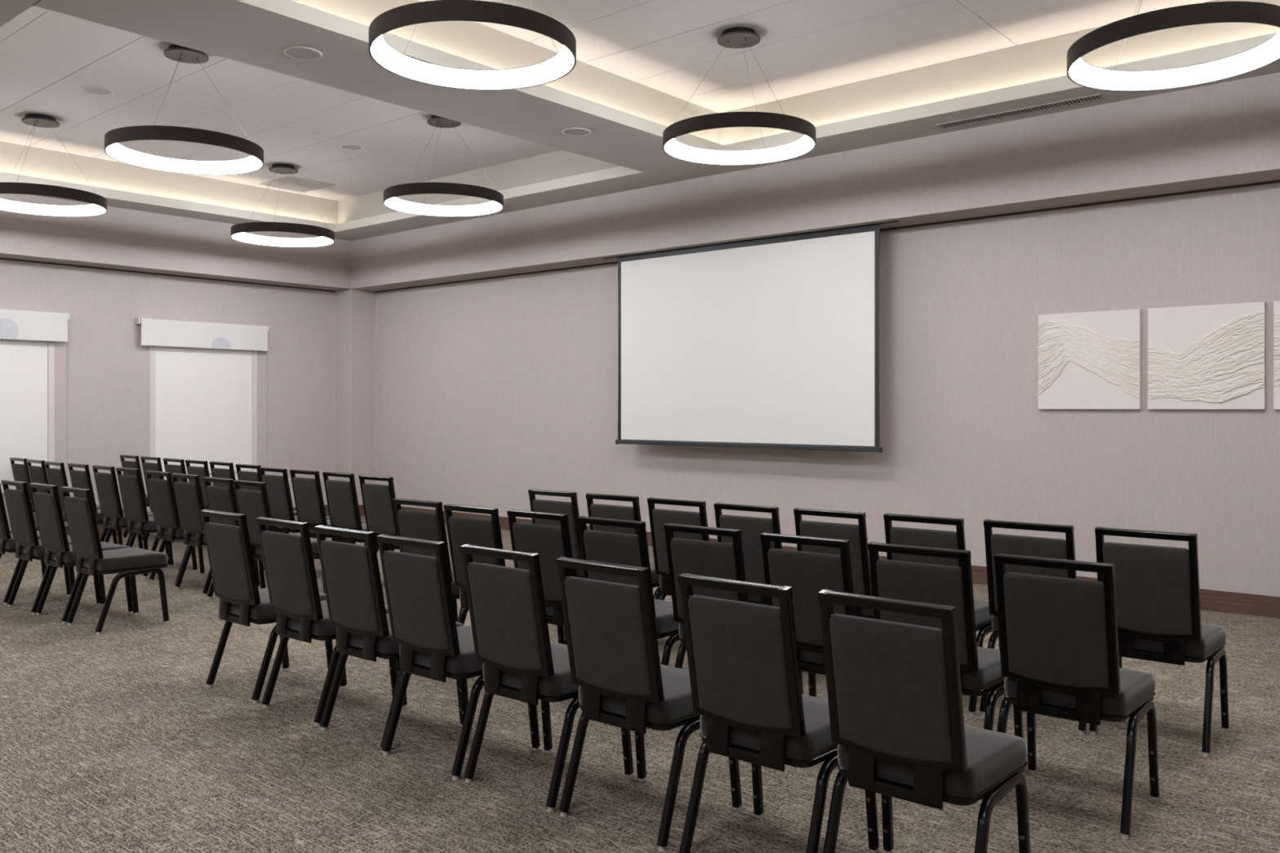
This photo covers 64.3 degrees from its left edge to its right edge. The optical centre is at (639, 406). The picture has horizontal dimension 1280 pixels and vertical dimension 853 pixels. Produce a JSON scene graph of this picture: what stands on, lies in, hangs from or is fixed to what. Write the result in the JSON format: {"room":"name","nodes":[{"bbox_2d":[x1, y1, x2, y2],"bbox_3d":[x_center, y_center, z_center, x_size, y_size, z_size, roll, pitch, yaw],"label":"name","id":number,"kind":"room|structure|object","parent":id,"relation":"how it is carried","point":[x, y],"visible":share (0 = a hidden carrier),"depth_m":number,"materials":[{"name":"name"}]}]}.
{"room":"conference room","nodes":[
{"label":"conference room","id":0,"kind":"room"},
{"bbox_2d":[0,259,333,531],"bbox_3d":[-8.160,-0.700,9.255,0.500,4.300,12.770,0,0,40],"label":"wall","id":1,"kind":"structure","parent":0,"point":[108,366],"depth_m":11.75,"materials":[{"name":"paint"}]},
{"bbox_2d":[0,341,54,493],"bbox_3d":[-6.789,0.011,10.531,0.127,1.782,1.370,0,0,40],"label":"window","id":2,"kind":"structure","parent":1,"relation":"in","point":[51,344],"depth_m":10.99,"materials":[{"name":"white paint"}]},
{"bbox_2d":[0,308,70,484],"bbox_3d":[-6.740,-0.103,10.470,0.111,1.826,1.610,0,0,40],"label":"roller shade","id":3,"kind":"object","parent":2,"relation":"attached to","point":[24,335],"visible":0.94,"depth_m":10.78,"materials":[{"name":"fabric"}]},
{"bbox_2d":[0,318,18,338],"bbox_3d":[-6.589,-0.813,10.566,0.001,0.215,0.264,0,0,40],"label":"print","id":4,"kind":"object","parent":3,"relation":"attached to","point":[0,318],"depth_m":10.59},
{"bbox_2d":[0,257,334,292],"bbox_3d":[-8.094,-1.548,8.939,0.010,0.016,12.374,0,0,40],"label":"trim","id":5,"kind":"structure","parent":1,"relation":"attached to","point":[0,258],"depth_m":11.85,"materials":[{"name":"brown"}]},
{"bbox_2d":[66,342,267,526],"bbox_3d":[-5.489,0.227,12.018,0.002,2.154,2.366,0,0,40],"label":"trim","id":6,"kind":"structure","parent":1,"relation":"attached to","point":[67,342],"depth_m":11.12,"materials":[{"name":"beige paint"}]},
{"bbox_2d":[9,504,328,537],"bbox_3d":[-8.092,1.377,8.938,0.014,0.146,12.374,0,0,40],"label":"baseboard","id":7,"kind":"structure","parent":1,"relation":"attached to","point":[100,527],"depth_m":11.40,"materials":[{"name":"brown wood"}]},
{"bbox_2d":[150,345,257,482],"bbox_3d":[-5.269,0.011,12.324,0.127,1.782,1.370,0,0,40],"label":"window","id":8,"kind":"structure","parent":1,"relation":"in","point":[152,348],"depth_m":12.59,"materials":[{"name":"white paint"}]},
{"bbox_2d":[135,317,269,474],"bbox_3d":[-5.228,-0.103,12.255,0.111,1.826,1.610,0,0,40],"label":"roller shade","id":9,"kind":"object","parent":8,"relation":"attached to","point":[203,371],"visible":0.96,"depth_m":12.27,"materials":[{"name":"fabric"}]},
{"bbox_2d":[211,337,231,349],"bbox_3d":[-5.076,-0.774,12.351,0.001,0.140,0.251,0,0,40],"label":"print","id":10,"kind":"object","parent":9,"relation":"attached to","point":[218,337],"depth_m":12.35},
{"bbox_2d":[0,193,351,290],"bbox_3d":[-7.955,-2.203,8.821,0.374,1.294,12.374,0,0,40],"label":"ceiling","id":11,"kind":"structure","parent":0,"point":[117,238],"depth_m":11.56,"materials":[{"name":"paint"}]},
{"bbox_2d":[334,288,375,505],"bbox_3d":[-3.827,-0.053,13.693,0.374,3.006,0.396,0,0,40],"label":"wall column","id":12,"kind":"structure","parent":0,"point":[362,302],"depth_m":13.55,"materials":[{"name":"paint"}]},
{"bbox_2d":[358,504,364,515],"bbox_3d":[-3.825,1.377,13.673,0.374,0.146,0.396,0,0,40],"label":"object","id":13,"kind":"structure","parent":12,"relation":"attached to","point":[361,507],"depth_m":13.54,"materials":[{"name":"brown wood"}]},
{"bbox_2d":[0,515,1279,852],"bbox_3d":[-2.912,1.450,4.807,14.059,0.001,12.970,0,0,40],"label":"floor","id":14,"kind":"structure","parent":0,"point":[117,740],"depth_m":4.11,"materials":[{"name":"carpet"}]},
{"bbox_2d":[9,457,38,529],"bbox_3d":[-6.239,0.988,10.675,0.472,0.925,0.530,0,0,40],"label":"banquet chair","id":15,"kind":"object","parent":14,"relation":"on","point":[20,472],"visible":0.16,"depth_m":10.44,"materials":[{"name":"black fabric"}]},
{"bbox_2d":[0,484,71,604],"bbox_3d":[-4.695,0.988,7.767,0.472,0.925,0.530,0,0,40],"label":"banquet chair","id":16,"kind":"object","parent":14,"relation":"on","point":[7,544],"visible":0.3,"depth_m":7.53,"materials":[{"name":"black metal"}]},
{"bbox_2d":[1,480,101,614],"bbox_3d":[-4.280,0.988,7.416,0.472,0.925,0.530,0,0,40],"label":"banquet chair","id":17,"kind":"object","parent":14,"relation":"on","point":[28,547],"visible":0.59,"depth_m":7.22,"materials":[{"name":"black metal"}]},
{"bbox_2d":[26,458,96,530],"bbox_3d":[-5.839,0.988,10.296,0.472,0.925,0.530,0,0,40],"label":"banquet chair","id":18,"kind":"object","parent":14,"relation":"on","point":[37,474],"visible":0.09,"depth_m":10.06,"materials":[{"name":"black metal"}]},
{"bbox_2d":[44,461,117,544],"bbox_3d":[-5.435,0.988,9.915,0.472,0.925,0.530,0,0,40],"label":"banquet chair","id":19,"kind":"object","parent":14,"relation":"on","point":[57,477],"visible":0.17,"depth_m":9.70,"materials":[{"name":"black fabric"}]},
{"bbox_2d":[29,482,133,623],"bbox_3d":[-3.899,0.988,7.119,0.472,0.925,0.530,0,0,40],"label":"banquet chair","id":20,"kind":"object","parent":14,"relation":"on","point":[58,553],"visible":0.7,"depth_m":6.93,"materials":[{"name":"black fabric"}]},
{"bbox_2d":[67,462,143,549],"bbox_3d":[-5.025,0.988,9.587,0.472,0.925,0.530,0,0,40],"label":"banquet chair","id":21,"kind":"object","parent":14,"relation":"on","point":[79,479],"visible":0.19,"depth_m":9.36,"materials":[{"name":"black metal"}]},
{"bbox_2d":[60,486,168,634],"bbox_3d":[-3.501,0.988,6.794,0.472,0.925,0.530,0,0,40],"label":"banquet chair","id":22,"kind":"object","parent":14,"relation":"on","point":[91,559],"visible":1,"depth_m":6.65,"materials":[{"name":"black fabric"}]},
{"bbox_2d":[92,465,170,565],"bbox_3d":[-4.622,0.988,9.265,0.472,0.925,0.530,0,0,40],"label":"banquet chair","id":23,"kind":"object","parent":14,"relation":"on","point":[108,496],"visible":0.57,"depth_m":9.07,"materials":[{"name":"black fabric"}]},
{"bbox_2d":[120,454,152,541],"bbox_3d":[-5.381,0.988,11.239,0.472,0.925,0.530,0,0,40],"label":"banquet chair","id":24,"kind":"object","parent":14,"relation":"on","point":[132,464],"visible":0.16,"depth_m":11.01,"materials":[{"name":"black fabric"}]},
{"bbox_2d":[140,456,164,540],"bbox_3d":[-4.983,0.988,10.889,0.472,0.925,0.530,0,0,40],"label":"banquet chair","id":25,"kind":"object","parent":14,"relation":"on","point":[146,466],"visible":0.09,"depth_m":10.69,"materials":[{"name":"black fabric"}]},
{"bbox_2d":[115,466,197,577],"bbox_3d":[-4.244,0.988,8.945,0.472,0.925,0.530,0,0,40],"label":"banquet chair","id":26,"kind":"object","parent":14,"relation":"on","point":[132,495],"visible":0.61,"depth_m":8.75,"materials":[{"name":"black fabric"}]},
{"bbox_2d":[145,470,204,587],"bbox_3d":[-3.767,0.988,8.488,0.472,0.925,0.530,0,0,40],"label":"banquet chair","id":27,"kind":"object","parent":14,"relation":"on","point":[162,493],"visible":0.52,"depth_m":8.29,"materials":[{"name":"black fabric"}]},
{"bbox_2d":[162,457,187,487],"bbox_3d":[-4.577,0.988,10.532,0.472,0.925,0.530,0,0,40],"label":"banquet chair","id":28,"kind":"object","parent":14,"relation":"on","point":[173,468],"visible":0.06,"depth_m":10.29,"materials":[{"name":"black fabric"}]},
{"bbox_2d":[185,459,211,510],"bbox_3d":[-4.206,0.988,10.211,0.472,0.925,0.530,0,0,40],"label":"banquet chair","id":29,"kind":"object","parent":14,"relation":"on","point":[203,472],"visible":0.09,"depth_m":9.98,"materials":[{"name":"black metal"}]},
{"bbox_2d":[171,473,260,595],"bbox_3d":[-3.390,0.988,8.136,0.472,0.925,0.530,0,0,40],"label":"banquet chair","id":30,"kind":"object","parent":14,"relation":"on","point":[188,495],"visible":0.44,"depth_m":7.96,"materials":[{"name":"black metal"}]},
{"bbox_2d":[208,461,235,487],"bbox_3d":[-3.834,0.988,9.902,0.472,0.925,0.530,0,0,40],"label":"banquet chair","id":31,"kind":"object","parent":14,"relation":"on","point":[215,473],"visible":0.07,"depth_m":9.69,"materials":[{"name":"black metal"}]},
{"bbox_2d":[203,476,265,599],"bbox_3d":[-2.956,0.988,7.716,0.472,0.925,0.530,0,0,40],"label":"banquet chair","id":32,"kind":"object","parent":14,"relation":"on","point":[222,499],"visible":0.17,"depth_m":7.53,"materials":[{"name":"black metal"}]},
{"bbox_2d":[235,463,297,515],"bbox_3d":[-3.403,0.988,9.451,0.472,0.925,0.530,0,0,40],"label":"banquet chair","id":33,"kind":"object","parent":14,"relation":"on","point":[242,475],"visible":0.11,"depth_m":9.24,"materials":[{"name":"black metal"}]},
{"bbox_2d":[200,509,333,703],"bbox_3d":[-1.929,0.988,5.285,0.472,0.925,0.530,0,0,40],"label":"banquet chair","id":34,"kind":"object","parent":14,"relation":"on","point":[229,553],"visible":0.65,"depth_m":5.08,"materials":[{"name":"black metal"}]},
{"bbox_2d":[233,480,324,593],"bbox_3d":[-2.600,0.988,7.388,0.472,0.925,0.530,0,0,40],"label":"banquet chair","id":35,"kind":"object","parent":14,"relation":"on","point":[255,504],"visible":0.25,"depth_m":7.22,"materials":[{"name":"black fabric"}]},
{"bbox_2d":[259,466,334,572],"bbox_3d":[-2.996,0.988,8.949,0.472,0.925,0.530,0,0,40],"label":"banquet chair","id":36,"kind":"object","parent":14,"relation":"on","point":[278,491],"visible":0.39,"depth_m":8.73,"materials":[{"name":"black fabric"}]},
{"bbox_2d":[255,516,397,726],"bbox_3d":[-1.509,0.988,4.930,0.472,0.925,0.530,0,0,40],"label":"banquet chair","id":37,"kind":"object","parent":14,"relation":"on","point":[288,561],"visible":0.62,"depth_m":4.73,"materials":[{"name":"black fabric"}]},
{"bbox_2d":[289,469,365,546],"bbox_3d":[-2.623,0.988,8.633,0.472,0.925,0.530,0,0,40],"label":"banquet chair","id":38,"kind":"object","parent":14,"relation":"on","point":[308,493],"visible":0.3,"depth_m":8.43,"materials":[{"name":"black fabric"}]},
{"bbox_2d":[322,471,400,551],"bbox_3d":[-2.251,0.988,8.325,0.472,0.925,0.530,0,0,40],"label":"banquet chair","id":39,"kind":"object","parent":14,"relation":"on","point":[341,495],"visible":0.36,"depth_m":8.12,"materials":[{"name":"black fabric"}]},
{"bbox_2d":[358,475,399,552],"bbox_3d":[-1.847,0.988,7.923,0.472,0.925,0.530,0,0,40],"label":"banquet chair","id":40,"kind":"object","parent":14,"relation":"on","point":[377,500],"visible":0.34,"depth_m":7.73,"materials":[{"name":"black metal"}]},
{"bbox_2d":[314,524,463,751],"bbox_3d":[-1.120,0.988,4.587,0.472,0.925,0.530,0,0,39],"label":"banquet chair","id":41,"kind":"object","parent":14,"relation":"on","point":[356,606],"visible":0.62,"depth_m":4.39,"materials":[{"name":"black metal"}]},
{"bbox_2d":[392,497,462,622],"bbox_3d":[-1.102,0.988,5.942,0.472,0.925,0.530,0,0,39],"label":"banquet chair","id":42,"kind":"object","parent":14,"relation":"on","point":[427,526],"visible":0.19,"depth_m":5.72,"materials":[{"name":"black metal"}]},
{"bbox_2d":[377,533,540,780],"bbox_3d":[-0.761,0.988,4.263,0.472,0.925,0.530,0,0,39],"label":"banquet chair","id":43,"kind":"object","parent":14,"relation":"on","point":[418,591],"visible":0.79,"depth_m":4.07,"materials":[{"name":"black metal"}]},
{"bbox_2d":[443,503,564,644],"bbox_3d":[-0.742,0.988,5.584,0.472,0.925,0.530,0,0,39],"label":"banquet chair","id":44,"kind":"object","parent":14,"relation":"on","point":[461,531],"visible":0.23,"depth_m":5.41,"materials":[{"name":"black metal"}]},
{"bbox_2d":[506,509,575,699],"bbox_3d":[-0.360,0.988,5.287,0.472,0.925,0.530,0,0,39],"label":"banquet chair","id":45,"kind":"object","parent":14,"relation":"on","point":[551,543],"visible":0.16,"depth_m":5.08,"materials":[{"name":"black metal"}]},
{"bbox_2d":[460,544,633,812],"bbox_3d":[-0.364,0.988,3.953,0.472,0.925,0.530,0,0,40],"label":"banquet chair","id":46,"kind":"object","parent":14,"relation":"on","point":[507,608],"visible":0.8,"depth_m":3.77,"materials":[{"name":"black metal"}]},
{"bbox_2d":[528,488,584,577],"bbox_3d":[-0.394,0.988,6.580,0.472,0.925,0.530,0,0,39],"label":"banquet chair","id":47,"kind":"object","parent":14,"relation":"on","point":[571,508],"visible":0.16,"depth_m":6.34,"materials":[{"name":"black metal"}]},
{"bbox_2d":[585,493,662,599],"bbox_3d":[-0.011,0.988,6.282,0.472,0.925,0.530,0,0,39],"label":"banquet chair","id":48,"kind":"object","parent":14,"relation":"on","point":[594,510],"visible":0.16,"depth_m":6.08,"materials":[{"name":"black fabric"}]},
{"bbox_2d":[577,515,679,666],"bbox_3d":[0.018,0.988,4.966,0.472,0.925,0.530,0,0,39],"label":"banquet chair","id":49,"kind":"object","parent":14,"relation":"on","point":[620,548],"visible":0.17,"depth_m":4.76,"materials":[{"name":"black fabric"}]},
{"bbox_2d":[555,556,742,852],"bbox_3d":[0.028,0.988,3.627,0.472,0.925,0.530,0,0,40],"label":"banquet chair","id":50,"kind":"object","parent":14,"relation":"on","point":[619,673],"visible":0.83,"depth_m":3.44,"materials":[{"name":"black fabric"}]},
{"bbox_2d":[647,497,709,599],"bbox_3d":[0.361,0.988,5.973,0.472,0.925,0.530,0,0,39],"label":"banquet chair","id":51,"kind":"object","parent":14,"relation":"on","point":[658,517],"visible":0.22,"depth_m":5.84,"materials":[{"name":"black fabric"}]},
{"bbox_2d":[663,523,803,694],"bbox_3d":[0.426,0.988,4.667,0.472,0.925,0.530,0,0,39],"label":"banquet chair","id":52,"kind":"object","parent":14,"relation":"on","point":[693,557],"visible":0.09,"depth_m":4.48,"materials":[{"name":"black fabric"}]},
{"bbox_2d":[713,502,782,604],"bbox_3d":[0.723,0.988,5.653,0.472,0.925,0.530,0,0,39],"label":"banquet chair","id":53,"kind":"object","parent":14,"relation":"on","point":[751,527],"visible":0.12,"depth_m":5.46,"materials":[{"name":"black fabric"}]},
{"bbox_2d":[678,573,879,852],"bbox_3d":[0.441,0.988,3.277,0.472,0.925,0.530,0,0,39],"label":"banquet chair","id":54,"kind":"object","parent":14,"relation":"on","point":[743,657],"visible":0.87,"depth_m":3.10,"materials":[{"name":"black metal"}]},
{"bbox_2d":[760,532,855,697],"bbox_3d":[0.820,0.988,4.326,0.472,0.925,0.530,0,0,39],"label":"banquet chair","id":55,"kind":"object","parent":14,"relation":"on","point":[807,574],"visible":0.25,"depth_m":4.15,"materials":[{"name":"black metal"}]},
{"bbox_2d":[793,507,874,618],"bbox_3d":[1.116,0.988,5.366,0.472,0.925,0.530,0,0,39],"label":"banquet chair","id":56,"kind":"object","parent":14,"relation":"on","point":[856,535],"visible":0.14,"depth_m":5.12,"materials":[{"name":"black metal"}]},
{"bbox_2d":[817,589,1031,852],"bbox_3d":[0.829,0.988,2.988,0.472,0.925,0.530,0,0,39],"label":"banquet chair","id":57,"kind":"object","parent":14,"relation":"on","point":[895,707],"visible":1,"depth_m":2.82,"materials":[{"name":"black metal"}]},
{"bbox_2d":[883,513,1004,715],"bbox_3d":[1.517,0.988,5.092,0.472,0.925,0.530,0,0,39],"label":"banquet chair","id":58,"kind":"object","parent":14,"relation":"on","point":[895,535],"visible":0.23,"depth_m":4.90,"materials":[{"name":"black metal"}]},
{"bbox_2d":[867,542,1023,804],"bbox_3d":[1.202,0.988,4.029,0.472,0.925,0.530,0,0,39],"label":"banquet chair","id":59,"kind":"object","parent":14,"relation":"on","point":[980,673],"visible":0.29,"depth_m":3.81,"materials":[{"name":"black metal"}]},
{"bbox_2d":[979,519,1086,734],"bbox_3d":[1.915,0.988,4.813,0.472,0.925,0.530,0,0,39],"label":"banquet chair","id":60,"kind":"object","parent":14,"relation":"on","point":[1030,546],"visible":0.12,"depth_m":4.63,"materials":[{"name":"black fabric"}]},
{"bbox_2d":[994,553,1159,839],"bbox_3d":[1.582,0.988,3.719,0.472,0.925,0.530,0,0,39],"label":"banquet chair","id":61,"kind":"object","parent":14,"relation":"on","point":[1059,639],"visible":0.98,"depth_m":3.54,"materials":[{"name":"black fabric"}]},
{"bbox_2d":[1088,526,1229,757],"bbox_3d":[2.303,0.988,4.524,0.472,0.925,0.530,0,0,39],"label":"banquet chair","id":62,"kind":"object","parent":14,"relation":"on","point":[1157,591],"visible":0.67,"depth_m":4.33,"materials":[{"name":"black fabric"}]},
{"bbox_2d":[0,0,1279,240],"bbox_3d":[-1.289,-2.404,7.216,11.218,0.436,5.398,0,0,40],"label":"ceiling","id":63,"kind":"structure","parent":0,"point":[644,59],"depth_m":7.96,"materials":[{"name":"beige paint"}]},
{"bbox_2d":[0,113,106,216],"bbox_3d":[-5.398,-2.211,9.175,1.060,0.797,1.060,0,0,40],"label":"pendant","id":64,"kind":"object","parent":63,"relation":"hanging from","point":[98,206],"visible":1,"depth_m":9.19,"materials":[{"name":"brown metal"}]},
{"bbox_2d":[0,198,106,216],"bbox_3d":[-5.398,-1.859,9.175,1.042,0.087,1.042,0,0,40],"label":"diffuser","id":65,"kind":"object","parent":64,"relation":"attached to","point":[98,206],"depth_m":9.58,"materials":[{"name":"white plastic"}]},
{"bbox_2d":[80,85,113,95],"bbox_3d":[-4.467,-2.606,8.386,0.240,0.009,0.240,0,0,40],"label":"ceiling speaker","id":66,"kind":"object","parent":63,"relation":"attached to","point":[95,90],"visible":1,"depth_m":8.38,"materials":[{"name":"grey"}]},
{"bbox_2d":[104,44,263,174],"bbox_3d":[-3.310,-2.211,7.432,1.060,0.797,1.060,0,0,40],"label":"pendant","id":67,"kind":"object","parent":63,"relation":"hanging from","point":[254,162],"visible":0.99,"depth_m":7.38,"materials":[{"name":"brown metal"}]},
{"bbox_2d":[106,142,262,174],"bbox_3d":[-3.310,-1.859,7.432,1.042,0.087,1.042,0,0,40],"label":"diffuser","id":68,"kind":"object","parent":67,"relation":"attached to","point":[253,162],"depth_m":7.77,"materials":[{"name":"white plastic"}]},
{"bbox_2d":[231,163,334,247],"bbox_3d":[-3.863,-2.211,11.033,1.060,0.797,1.060,0,0,40],"label":"pendant","id":69,"kind":"object","parent":63,"relation":"hanging from","point":[238,231],"visible":1,"depth_m":10.97,"materials":[{"name":"brown metal"}]},
{"bbox_2d":[231,232,333,246],"bbox_3d":[-3.863,-1.859,11.033,1.042,0.087,1.042,0,0,40],"label":"diffuser","id":70,"kind":"object","parent":69,"relation":"attached to","point":[326,238],"depth_m":11.42,"materials":[{"name":"white plastic"}]},
{"bbox_2d":[259,175,334,192],"bbox_3d":[-4.019,-2.605,11.932,0.660,0.010,0.580,0,0,40],"label":"ceiling vent","id":71,"kind":"object","parent":63,"relation":"in","point":[289,183],"visible":0.99,"depth_m":11.91,"materials":[{"name":"silver metal"}]},
{"bbox_2d":[283,45,322,60],"bbox_3d":[-2.080,-2.182,6.285,0.230,0.009,0.230,0,0,40],"label":"ceiling speaker","id":72,"kind":"object","parent":63,"relation":"attached to","point":[305,53],"visible":1,"depth_m":6.28,"materials":[{"name":"grey metal"}]},
{"bbox_2d":[285,48,319,58],"bbox_3d":[-2.080,-2.183,6.285,0.206,0.004,0.206,0,0,40],"label":"grille","id":73,"kind":"object","parent":72,"relation":"attached to","point":[296,53],"depth_m":6.29,"materials":[{"name":"grey metal"}]},
{"bbox_2d":[339,143,362,150],"bbox_3d":[-2.894,-2.606,10.212,0.220,0.009,0.220,0,0,40],"label":"ceiling speaker","id":74,"kind":"object","parent":63,"relation":"attached to","point":[346,146],"visible":1,"depth_m":10.20,"materials":[{"name":"grey metal"}]},
{"bbox_2d":[341,144,360,149],"bbox_3d":[-2.894,-2.607,10.212,0.196,0.004,0.196,0,0,40],"label":"grille","id":75,"kind":"object","parent":74,"relation":"attached to","point":[344,146],"depth_m":10.19,"materials":[{"name":"grey metal"}]},
{"bbox_2d":[383,114,503,217],"bbox_3d":[-1.765,-2.211,9.177,1.060,0.797,1.060,0,0,40],"label":"pendant","id":76,"kind":"object","parent":63,"relation":"hanging from","point":[390,201],"visible":0.98,"depth_m":9.16,"materials":[{"name":"brown metal"}]},
{"bbox_2d":[384,197,502,216],"bbox_3d":[-1.765,-1.859,9.177,1.042,0.087,1.042,0,0,40],"label":"diffuser","id":77,"kind":"object","parent":76,"relation":"attached to","point":[494,206],"depth_m":9.57,"materials":[{"name":"white plastic"}]},
{"bbox_2d":[368,0,576,90],"bbox_3d":[-0.863,-2.211,5.300,1.060,0.797,1.060,0,0,40],"label":"pendant","id":78,"kind":"object","parent":63,"relation":"hanging from","point":[382,53],"visible":1,"depth_m":5.26,"materials":[{"name":"brown metal"}]},
{"bbox_2d":[370,35,573,88],"bbox_3d":[-0.863,-1.859,5.300,1.042,0.087,1.042,0,0,40],"label":"diffuser","id":79,"kind":"object","parent":78,"relation":"attached to","point":[393,60],"depth_m":5.67,"materials":[{"name":"white plastic"}]},
{"bbox_2d":[441,206,511,219],"bbox_3d":[-1.851,-2.182,11.465,1.050,0.008,0.120,0,0,40],"label":"ceiling vent","id":80,"kind":"object","parent":63,"relation":"in","point":[504,207],"visible":0.29,"depth_m":11.71,"materials":[{"name":"silver metal"}]},
{"bbox_2d":[561,127,591,136],"bbox_3d":[-0.504,-2.182,8.082,0.230,0.009,0.230,0,0,40],"label":"ceiling speaker","id":81,"kind":"object","parent":63,"relation":"attached to","point":[573,131],"visible":1,"depth_m":8.08,"materials":[{"name":"grey metal"}]},
{"bbox_2d":[564,128,589,135],"bbox_3d":[-0.504,-2.183,8.082,0.206,0.004,0.206,0,0,40],"label":"grille","id":82,"kind":"object","parent":81,"relation":"attached to","point":[566,131],"depth_m":8.08,"materials":[{"name":"grey metal"}]},
{"bbox_2d":[662,26,815,164],"bbox_3d":[0.690,-2.211,7.109,1.060,0.797,1.060,0,0,40],"label":"pendant","id":83,"kind":"object","parent":63,"relation":"hanging from","point":[735,37],"visible":1,"depth_m":7.07,"materials":[{"name":"brown metal"}]},
{"bbox_2d":[664,135,814,164],"bbox_3d":[0.690,-1.859,7.109,1.042,0.087,1.042,0,0,40],"label":"diffuser","id":84,"kind":"object","parent":83,"relation":"attached to","point":[804,144],"depth_m":7.50,"materials":[{"name":"white plastic"}]},
{"bbox_2d":[935,93,1106,128],"bbox_3d":[2.792,-2.182,7.540,1.210,0.008,0.135,0,0,40],"label":"ceiling vent","id":85,"kind":"object","parent":63,"relation":"in","point":[1099,96],"visible":1,"depth_m":7.51,"materials":[{"name":"silver metal"}]},
{"bbox_2d":[1066,0,1279,91],"bbox_3d":[2.803,-2.211,5.319,1.060,0.797,1.060,0,0,40],"label":"pendant","id":86,"kind":"object","parent":63,"relation":"hanging from","point":[1079,72],"visible":1,"depth_m":5.32,"materials":[{"name":"brown metal"}]},
{"bbox_2d":[1068,31,1279,89],"bbox_3d":[2.803,-1.859,5.319,1.042,0.087,1.042,0,0,40],"label":"diffuser","id":87,"kind":"object","parent":86,"relation":"attached to","point":[1081,73],"depth_m":5.64,"materials":[{"name":"white plastic"}]},
{"bbox_2d":[339,0,1279,291],"bbox_3d":[1.202,-2.203,9.431,13.559,1.294,0.396,0,0,40],"label":"ceiling","id":88,"kind":"structure","parent":0,"point":[1227,133],"depth_m":8.39,"materials":[{"name":"paint"}]},
{"bbox_2d":[600,219,900,453],"bbox_3d":[0.885,-0.584,9.598,3.340,1.944,0.130,0,0,40],"label":"projection screen","id":89,"kind":"object","parent":88,"relation":"hanging from","point":[770,342],"visible":1,"depth_m":9.43,"materials":[{"name":"white fabric"}]},
{"bbox_2d":[375,182,1279,596],"bbox_3d":[1.255,-0.700,9.724,14.259,4.300,0.120,0,0,40],"label":"wall","id":90,"kind":"structure","parent":0,"point":[490,392],"depth_m":8.48,"materials":[{"name":"paint"}]},
{"bbox_2d":[333,290,376,484],"bbox_3d":[-3.827,-0.116,13.688,0.379,2.840,0.401,0,0,40],"label":"trim","id":91,"kind":"structure","parent":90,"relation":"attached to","point":[350,291],"depth_m":13.66,"materials":[{"name":"grey paint"}]},
{"bbox_2d":[375,179,1279,292],"bbox_3d":[1.470,-1.548,9.457,13.185,0.016,0.010,0,0,40],"label":"trim","id":92,"kind":"structure","parent":90,"relation":"attached to","point":[1278,180],"depth_m":8.16,"materials":[{"name":"brown"}]},
{"bbox_2d":[400,506,1279,618],"bbox_3d":[1.469,1.377,9.455,13.185,0.146,0.014,0,0,40],"label":"baseboard","id":93,"kind":"structure","parent":90,"relation":"attached to","point":[1264,606],"depth_m":7.22,"materials":[{"name":"brown wood"}]},
{"bbox_2d":[1037,309,1141,408],"bbox_3d":[3.417,-0.353,7.774,0.742,0.742,0.056,0,0,40],"label":"art panel","id":94,"kind":"object","parent":90,"relation":"attached to","point":[1086,360],"visible":1,"depth_m":7.75,"materials":[{"name":"white fabric"}]},
{"bbox_2d":[1147,302,1265,409],"bbox_3d":[4.023,-0.353,7.260,0.742,0.742,0.057,0,0,40],"label":"art panel","id":95,"kind":"object","parent":90,"relation":"attached to","point":[1211,357],"visible":1,"depth_m":7.24,"materials":[{"name":"white fabric"}]},
{"bbox_2d":[1273,301,1279,409],"bbox_3d":[4.630,-0.353,6.746,0.742,0.742,0.056,0,0,40],"label":"art panel","id":96,"kind":"object","parent":90,"relation":"attached to","point":[1276,304],"visible":1,"depth_m":6.96,"materials":[{"name":"white fabric"}]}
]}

